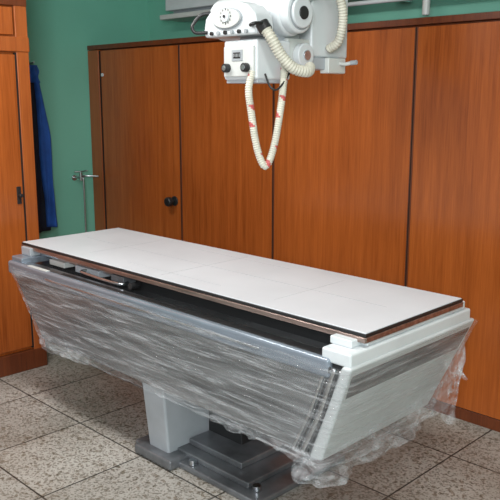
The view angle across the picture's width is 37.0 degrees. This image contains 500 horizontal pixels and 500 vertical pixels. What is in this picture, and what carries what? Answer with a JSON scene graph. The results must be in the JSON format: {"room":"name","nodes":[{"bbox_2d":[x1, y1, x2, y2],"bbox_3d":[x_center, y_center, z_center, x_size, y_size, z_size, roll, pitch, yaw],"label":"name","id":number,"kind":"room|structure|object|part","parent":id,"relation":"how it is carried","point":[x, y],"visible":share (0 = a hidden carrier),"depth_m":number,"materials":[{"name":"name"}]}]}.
{"room":"radiology room","nodes":[
{"label":"radiology room","id":0,"kind":"room"},
{"bbox_2d":[26,0,148,238],"bbox_3d":[-2.548,-0.761,4.467,0.100,2.900,4.830,11,16,44],"label":"wall","id":1,"kind":"structure","parent":0,"point":[60,32],"depth_m":5.59,"materials":[{"name":"green paint"}]},
{"bbox_2d":[29,61,57,232],"bbox_3d":[-1.571,-0.722,5.332,0.102,1.218,0.394,11,16,44],"label":"coat","id":2,"kind":"object","parent":1,"relation":"hanging from","point":[47,218],"visible":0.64,"depth_m":5.40,"materials":[{"name":"fabric"}]},
{"bbox_2d":[72,170,98,231],"bbox_3d":[-1.249,-0.082,5.728,0.215,1.065,0.078,3,12,15],"label":"water tap","id":3,"kind":"object","parent":1,"relation":"attached to","point":[74,177],"visible":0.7,"depth_m":5.63,"materials":[{"name":"metal"}]},
{"bbox_2d":[0,340,499,499],"bbox_3d":[-0.190,1.155,2.538,6.650,0.080,4.930,11,16,44],"label":"floor","id":4,"kind":"structure","parent":0,"point":[71,425],"depth_m":3.42,"materials":[{"name":"tile"}]},
{"bbox_2d":[0,0,46,377],"bbox_3d":[-2.094,-0.516,4.143,1.040,2.550,1.449,11,16,44],"label":"tall cabinet","id":5,"kind":"object","parent":4,"relation":"on","point":[22,344],"visible":1,"depth_m":4.26,"materials":[{"name":"brown wood"}]},
{"bbox_3d":[-1.551,-1.207,3.868,0.020,0.145,0.690,11,16,44],"label":"door","id":6,"kind":"part","parent":5,"relation":"part of","materials":[{"name":"brown wood"}]},
{"bbox_3d":[-1.756,-1.266,3.643,0.028,0.040,1.445,11,16,44],"label":"rail","id":7,"kind":"part","parent":5,"relation":"part of","materials":[{"name":"brown wood"}]},
{"bbox_3d":[-1.753,-1.045,3.688,0.030,0.080,1.449,11,16,44],"label":"rail","id":8,"kind":"part","parent":5,"relation":"part of","materials":[{"name":"brown wood"}]},
{"bbox_3d":[-1.551,-0.205,4.073,0.018,1.690,0.690,11,16,44],"label":"door","id":9,"kind":"part","parent":5,"relation":"part of","materials":[{"name":"brown wood"}]},
{"bbox_3d":[-1.319,-0.312,4.272,0.007,0.100,0.025,11,16,44],"label":"handle plate","id":10,"kind":"part","parent":5,"relation":"part of","materials":[{"name":"black plastic"}]},
{"bbox_2d":[8,228,473,499],"bbox_3d":[-0.180,0.486,3.488,2.267,0.850,0.886,11,16,44],"label":"table","id":11,"kind":"object","parent":4,"relation":"on","point":[255,373],"visible":1,"depth_m":3.00,"materials":[{"name":"plastic"}]},
{"bbox_3d":[-0.846,0.067,3.683,0.770,0.013,0.025,11,16,44],"label":"rail","id":12,"kind":"part","parent":11,"relation":"part of","materials":[{"name":"metal"}]},
{"bbox_3d":[-0.683,0.126,3.465,0.345,0.018,0.057,11,16,44],"label":"bucky handle","id":13,"kind":"part","parent":11,"relation":"part of","materials":[{"name":"metal"}]},
{"bbox_2d":[24,262,321,354],"bbox_3d":[-0.466,0.217,3.184,2.060,0.029,0.065,11,16,44],"label":"rail","id":14,"kind":"object","parent":11,"relation":"attached to","point":[266,343],"depth_m":2.99,"materials":[{"name":"metal"}]},
{"bbox_3d":[-0.412,0.136,3.200,2.234,0.019,0.024,11,16,44],"label":"tabletop rail","id":15,"kind":"part","parent":11,"relation":"part of","materials":[{"name":"metal"}]},
{"bbox_3d":[-0.055,0.917,3.432,0.800,0.028,0.570,11,16,44],"label":"foot plate","id":16,"kind":"part","parent":11,"relation":"part of","materials":[{"name":"metal"}]},
{"bbox_2d":[14,261,468,453],"bbox_3d":[-0.194,0.362,3.446,2.212,0.360,0.779,11,16,44],"label":"plastic wrap","id":17,"kind":"object","parent":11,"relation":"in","point":[310,406],"depth_m":2.84,"materials":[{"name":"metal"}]},
{"bbox_3d":[-0.030,0.896,3.395,0.520,0.027,0.460,11,16,44],"label":"foot plate","id":18,"kind":"part","parent":11,"relation":"part of","materials":[{"name":"metal"}]},
{"bbox_3d":[0.201,0.542,2.542,0.013,0.365,0.184,-8,14,-33],"label":"corner trim","id":19,"kind":"part","parent":11,"relation":"part of","materials":[{"name":"metal"}]},
{"bbox_3d":[0.213,0.544,2.530,0.009,0.363,0.176,-8,14,-33],"label":"corner trim","id":20,"kind":"part","parent":11,"relation":"part of","materials":[{"name":"black plastic"}]},
{"bbox_3d":[0.229,0.548,2.514,0.017,0.367,0.179,-7,14,-32],"label":"corner trim","id":21,"kind":"part","parent":11,"relation":"part of","materials":[{"name":"metal"}]},
{"bbox_3d":[0.241,0.550,2.503,0.009,0.363,0.168,-7,14,-32],"label":"corner trim","id":22,"kind":"part","parent":11,"relation":"part of","materials":[{"name":"black plastic"}]},
{"bbox_3d":[0.528,0.495,2.742,0.194,0.382,0.794,11,16,44],"label":"panel","id":23,"kind":"part","parent":11,"relation":"part of","materials":[{"name":"paint"}]},
{"bbox_3d":[0.587,0.250,2.644,0.022,0.019,0.620,11,16,44],"label":"tabletop rail","id":24,"kind":"part","parent":11,"relation":"part of","materials":[{"name":"metal"}]},
{"bbox_2d":[87,11,499,431],"bbox_3d":[1.247,-0.141,3.744,6.445,1.975,0.639,11,16,44],"label":"built-in wardrobe","id":25,"kind":"object","parent":4,"relation":"on","point":[386,169],"visible":0.73,"depth_m":4.06,"materials":[{"name":"brown wood"}]},
{"bbox_3d":[-0.779,-0.489,5.392,0.895,1.868,0.020,11,16,44],"label":"door panel","id":26,"kind":"part","parent":25,"relation":"part of","materials":[{"name":"brown wood"}]},
{"bbox_3d":[-0.156,-0.365,4.785,0.839,1.868,0.020,11,16,44],"label":"door panel","id":27,"kind":"part","parent":25,"relation":"part of","materials":[{"name":"brown wood"}]},
{"bbox_3d":[0.483,-0.238,4.163,0.938,1.868,0.020,11,16,44],"label":"door panel","id":28,"kind":"part","parent":25,"relation":"part of","materials":[{"name":"brown wood"}]},
{"bbox_3d":[1.153,-0.104,3.509,0.930,1.868,0.020,11,16,44],"label":"door panel","id":29,"kind":"part","parent":25,"relation":"part of","materials":[{"name":"brown wood"}]},
{"bbox_2d":[148,0,499,40],"bbox_3d":[1.513,-0.648,3.917,6.650,2.900,0.100,11,16,44],"label":"wall","id":30,"kind":"structure","parent":0,"point":[159,29],"depth_m":4.45,"materials":[{"name":"green paint"}]},
{"bbox_2d":[160,0,429,21],"bbox_3d":[1.418,-1.335,3.585,5.720,0.340,0.300,11,16,44],"label":"rail","id":31,"kind":"object","parent":30,"relation":"attached to","point":[184,10],"visible":0.52,"depth_m":5.29,"materials":[{"name":"white metal"}]},
{"bbox_3d":[-0.190,-1.765,1.941,6.650,0.080,4.930,11,16,44],"label":"ceiling","id":32,"kind":"structure","parent":0,"visible":0},
{"bbox_2d":[191,0,357,169],"bbox_3d":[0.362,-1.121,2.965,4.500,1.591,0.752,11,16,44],"label":"machine","id":33,"kind":"object","parent":32,"relation":"hanging from","point":[267,41],"visible":1,"depth_m":3.01,"materials":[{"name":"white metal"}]},
{"bbox_3d":[-0.203,-0.937,3.088,0.086,0.095,0.028,0,12,0],"label":"handle","id":34,"kind":"part","parent":33,"relation":"part of","materials":[{"name":"black plastic"}]},
{"bbox_3d":[-0.097,-0.740,3.042,0.036,0.036,0.024,11,16,44],"label":"collimator knob","id":35,"kind":"part","parent":33,"relation":"part of","materials":[{"name":"black plastic"}]},
{"bbox_3d":[-0.048,-0.930,3.025,0.310,0.130,0.100,11,16,44],"label":"control panel","id":36,"kind":"part","parent":33,"relation":"part of","materials":[{"name":"white plastic"}]},
{"bbox_3d":[-0.019,-0.724,2.966,0.036,0.036,0.024,11,16,44],"label":"collimator knob","id":37,"kind":"part","parent":33,"relation":"part of","materials":[{"name":"black plastic"}]},
{"bbox_3d":[0.013,-0.868,2.874,0.064,0.024,0.063,11,16,44],"label":"handle","id":38,"kind":"part","parent":33,"relation":"part of","materials":[{"name":"black plastic"}]},
{"bbox_3d":[0.178,-0.814,3.280,0.290,0.050,0.200,11,16,44],"label":"arm plate","id":39,"kind":"part","parent":33,"relation":"part of","materials":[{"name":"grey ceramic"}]},
{"bbox_3d":[0.406,-0.813,3.254,0.094,0.026,0.021,9,15,38],"label":"lever","id":40,"kind":"part","parent":33,"relation":"part of","materials":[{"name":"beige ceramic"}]}
]}

